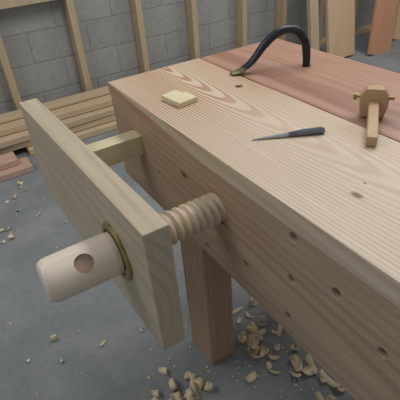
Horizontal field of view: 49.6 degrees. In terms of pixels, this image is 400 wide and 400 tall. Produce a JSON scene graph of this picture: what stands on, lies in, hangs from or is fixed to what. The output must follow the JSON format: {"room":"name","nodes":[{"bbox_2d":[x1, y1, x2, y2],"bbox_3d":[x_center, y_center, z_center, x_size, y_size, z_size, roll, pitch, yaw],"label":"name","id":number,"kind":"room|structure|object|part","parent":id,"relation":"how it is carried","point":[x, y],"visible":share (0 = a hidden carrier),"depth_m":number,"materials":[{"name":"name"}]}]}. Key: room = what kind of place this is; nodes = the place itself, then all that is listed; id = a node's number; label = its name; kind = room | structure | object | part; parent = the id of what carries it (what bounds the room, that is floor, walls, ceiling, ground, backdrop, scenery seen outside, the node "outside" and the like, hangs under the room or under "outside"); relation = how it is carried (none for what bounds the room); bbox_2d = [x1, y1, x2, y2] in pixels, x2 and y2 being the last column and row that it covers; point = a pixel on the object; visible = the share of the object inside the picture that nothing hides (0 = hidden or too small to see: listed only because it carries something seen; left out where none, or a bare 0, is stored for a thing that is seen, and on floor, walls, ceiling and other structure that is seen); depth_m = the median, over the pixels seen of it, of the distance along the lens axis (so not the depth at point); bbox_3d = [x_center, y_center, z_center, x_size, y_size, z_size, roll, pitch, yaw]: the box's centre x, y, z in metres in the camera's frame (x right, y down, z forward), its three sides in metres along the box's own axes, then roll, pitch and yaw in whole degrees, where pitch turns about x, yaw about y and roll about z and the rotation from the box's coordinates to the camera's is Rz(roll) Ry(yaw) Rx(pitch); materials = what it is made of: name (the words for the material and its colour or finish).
{"room":"woodworking shop","nodes":[
{"label":"woodworking shop","id":0,"kind":"room"},
{"bbox_2d":[0,0,374,114],"bbox_3d":[-0.376,-2.083,2.829,8.800,2.700,0.160,-23,39,-24],"label":"wall","id":1,"kind":"structure","parent":0,"point":[36,38],"depth_m":3.13,"materials":[{"name":"grey concrete"}]},
{"bbox_2d":[0,35,21,109],"bbox_3d":[-1.307,-1.576,2.272,0.044,2.560,0.090,-23,39,-24],"label":"stud","id":2,"kind":"object","parent":1,"relation":"attached to","point":[4,62],"depth_m":2.78,"materials":[{"name":"beige wood"}]},
{"bbox_2d":[0,0,52,9],"bbox_3d":[-1.262,-1.151,2.577,0.912,0.040,0.090,-23,39,-24],"label":"wood beam","id":3,"kind":"structure","parent":1,"relation":"attached to","point":[4,4],"depth_m":2.61,"materials":[{"name":"beige wood"}]},
{"bbox_2d":[62,0,92,91],"bbox_3d":[-0.894,-1.750,2.470,0.044,2.560,0.090,-23,39,-24],"label":"stud","id":4,"kind":"object","parent":1,"relation":"attached to","point":[69,8],"depth_m":2.93,"materials":[{"name":"beige wood"}]},
{"bbox_2d":[130,0,149,72],"bbox_3d":[-0.498,-1.917,2.661,0.044,2.560,0.090,-23,39,-24],"label":"stud","id":5,"kind":"object","parent":1,"relation":"attached to","point":[136,9],"depth_m":3.14,"materials":[{"name":"beige wood"}]},
{"bbox_2d":[185,0,199,59],"bbox_3d":[-0.119,-2.078,2.843,0.044,2.560,0.090,-23,39,-24],"label":"stud","id":6,"kind":"object","parent":1,"relation":"attached to","point":[191,6],"depth_m":3.34,"materials":[{"name":"beige wood"}]},
{"bbox_2d":[236,0,246,47],"bbox_3d":[0.277,-2.245,3.033,0.044,2.560,0.090,-23,39,-24],"label":"stud","id":7,"kind":"object","parent":1,"relation":"attached to","point":[241,5],"depth_m":3.56,"materials":[{"name":"beige wood"}]},
{"bbox_2d":[276,0,286,40],"bbox_3d":[0.639,-2.398,3.207,0.044,2.560,0.090,-23,39,-24],"label":"stud","id":8,"kind":"object","parent":1,"relation":"attached to","point":[281,5],"depth_m":3.74,"materials":[{"name":"beige wood"}]},
{"bbox_2d":[318,0,323,41],"bbox_3d":[1.010,-2.554,3.385,0.044,2.560,0.090,-23,39,-24],"label":"stud","id":9,"kind":"object","parent":1,"relation":"attached to","point":[320,2],"depth_m":3.95,"materials":[{"name":"brown wood"}]},
{"bbox_2d":[355,0,358,23],"bbox_3d":[1.398,-2.718,3.571,0.044,2.560,0.090,-23,39,-24],"label":"stud","id":10,"kind":"object","parent":1,"relation":"attached to","point":[356,1],"depth_m":4.15,"materials":[{"name":"brown wood"}]},
{"bbox_2d":[0,32,399,399],"bbox_3d":[1.375,0.469,1.429,8.800,0.100,6.350,-23,39,-24],"label":"floor","id":11,"kind":"structure","parent":0,"point":[109,370],"depth_m":1.52,"materials":[{"name":"concrete"}]},
{"bbox_2d":[0,151,33,181],"bbox_3d":[-1.336,-0.109,2.424,0.750,0.073,0.190,-23,39,-24],"label":"boards","id":12,"kind":"object","parent":11,"relation":"on","point":[10,166],"visible":1,"depth_m":2.50,"materials":[{"name":"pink wood"}]},
{"bbox_2d":[0,86,116,155],"bbox_3d":[-0.718,-0.622,2.973,3.100,0.196,0.380,-23,39,-24],"label":"pile","id":13,"kind":"object","parent":11,"relation":"on","point":[87,114],"visible":0.25,"depth_m":2.82,"materials":[{"name":"brown wood"}]},
{"bbox_2d":[0,181,344,399],"bbox_3d":[-0.121,0.320,1.694,1.400,0.044,2.351,-23,39,-24],"label":"wood shavings","id":14,"kind":"object","parent":11,"relation":"on","point":[252,340],"visible":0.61,"depth_m":1.38},
{"bbox_2d":[107,39,399,399],"bbox_3d":[0.668,0.481,0.660,0.580,0.860,2.400,-23,39,-24],"label":"workbench","id":15,"kind":"object","parent":11,"relation":"on","point":[310,231],"visible":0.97,"depth_m":0.80,"materials":[{"name":"brown wood"}]},
{"bbox_2d":[19,98,225,349],"bbox_3d":[-0.128,-0.042,0.982,0.567,0.264,0.658,-23,39,-24],"label":"bench vise","id":16,"kind":"object","parent":15,"relation":"attached to","point":[127,242],"visible":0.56,"depth_m":0.75,"materials":[{"name":"brown wood"}]},
{"bbox_2d":[161,90,197,107],"bbox_3d":[-0.048,-0.237,1.007,0.053,0.012,0.076,-27,41,-29],"label":"wood block","id":17,"kind":"object","parent":15,"relation":"on","point":[179,99],"visible":1,"depth_m":0.99,"materials":[{"name":"beige wood"}]},
{"bbox_3d":[0.016,0.159,1.232,0.090,0.820,0.125,-23,39,-24],"label":"leg","id":18,"kind":"part","parent":15,"relation":"part of","materials":[{"name":"brown wood"}]},
{"bbox_2d":[230,24,310,74],"bbox_3d":[0.184,-0.364,1.130,0.216,0.167,0.034,-10,35,-8],"label":"holdfast","id":19,"kind":"object","parent":15,"relation":"on","point":[298,31],"visible":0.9,"depth_m":1.10,"materials":[{"name":"black metal"}]},
{"bbox_2d":[252,127,324,139],"bbox_3d":[0.168,-0.126,0.823,0.140,0.012,0.013,-6,35,-2],"label":"knife","id":20,"kind":"object","parent":15,"relation":"on","point":[316,130],"visible":1,"depth_m":0.82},
{"bbox_2d":[353,85,394,146],"bbox_3d":[0.339,-0.171,0.825,0.076,0.060,0.184,0,35,6],"label":"gauge","id":21,"kind":"object","parent":15,"relation":"on","point":[374,99],"visible":1,"depth_m":0.84,"materials":[{"name":"brown wood"}]},
{"bbox_3d":[0.332,-0.165,0.831,0.019,0.042,0.185,8,37,17],"label":"stem","id":22,"kind":"part","parent":21,"relation":"part of","materials":[{"name":"brown wood"}]},
{"bbox_2d":[307,0,318,49],"bbox_3d":[0.802,-2.111,3.156,0.092,2.183,0.358,-26,40,-27],"label":"plank","id":23,"kind":"object","parent":11,"relation":"on","point":[312,5],"visible":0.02,"depth_m":3.50,"materials":[{"name":"brown wood"}]},
{"bbox_2d":[325,0,354,56],"bbox_3d":[1.045,-2.192,3.245,0.331,2.180,0.373,-23,39,-24],"label":"plank","id":24,"kind":"object","parent":11,"relation":"on","point":[340,14],"visible":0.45,"depth_m":3.62,"materials":[{"name":"brown wood"}]},
{"bbox_2d":[367,0,398,54],"bbox_3d":[1.635,-2.333,3.520,0.191,2.146,0.948,9,37,19],"label":"plank","id":25,"kind":"object","parent":11,"relation":"on","point":[385,11],"visible":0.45,"depth_m":3.75,"materials":[{"name":"brown wood"}]},
{"bbox_2d":[392,0,399,39],"bbox_3d":[1.980,-2.560,3.751,0.171,2.190,0.803,13,39,24],"label":"plank","id":26,"kind":"object","parent":11,"relation":"on","point":[396,34],"visible":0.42,"depth_m":4.05,"materials":[{"name":"brown wood"}]},
{"bbox_2d":[298,24,370,45],"bbox_3d":[0.080,-1.063,3.643,5.900,0.038,0.093,-23,39,-24],"label":"wood beam","id":27,"kind":"structure","parent":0,"point":[364,29],"depth_m":4.34,"materials":[{"name":"brown wood"}]},
{"bbox_3d":[0.080,-1.063,3.643,5.900,0.038,0.093,-23,39,-24],"label":"plate","id":28,"kind":"part","parent":27,"relation":"part of","materials":[{"name":"brown wood"}]}
]}

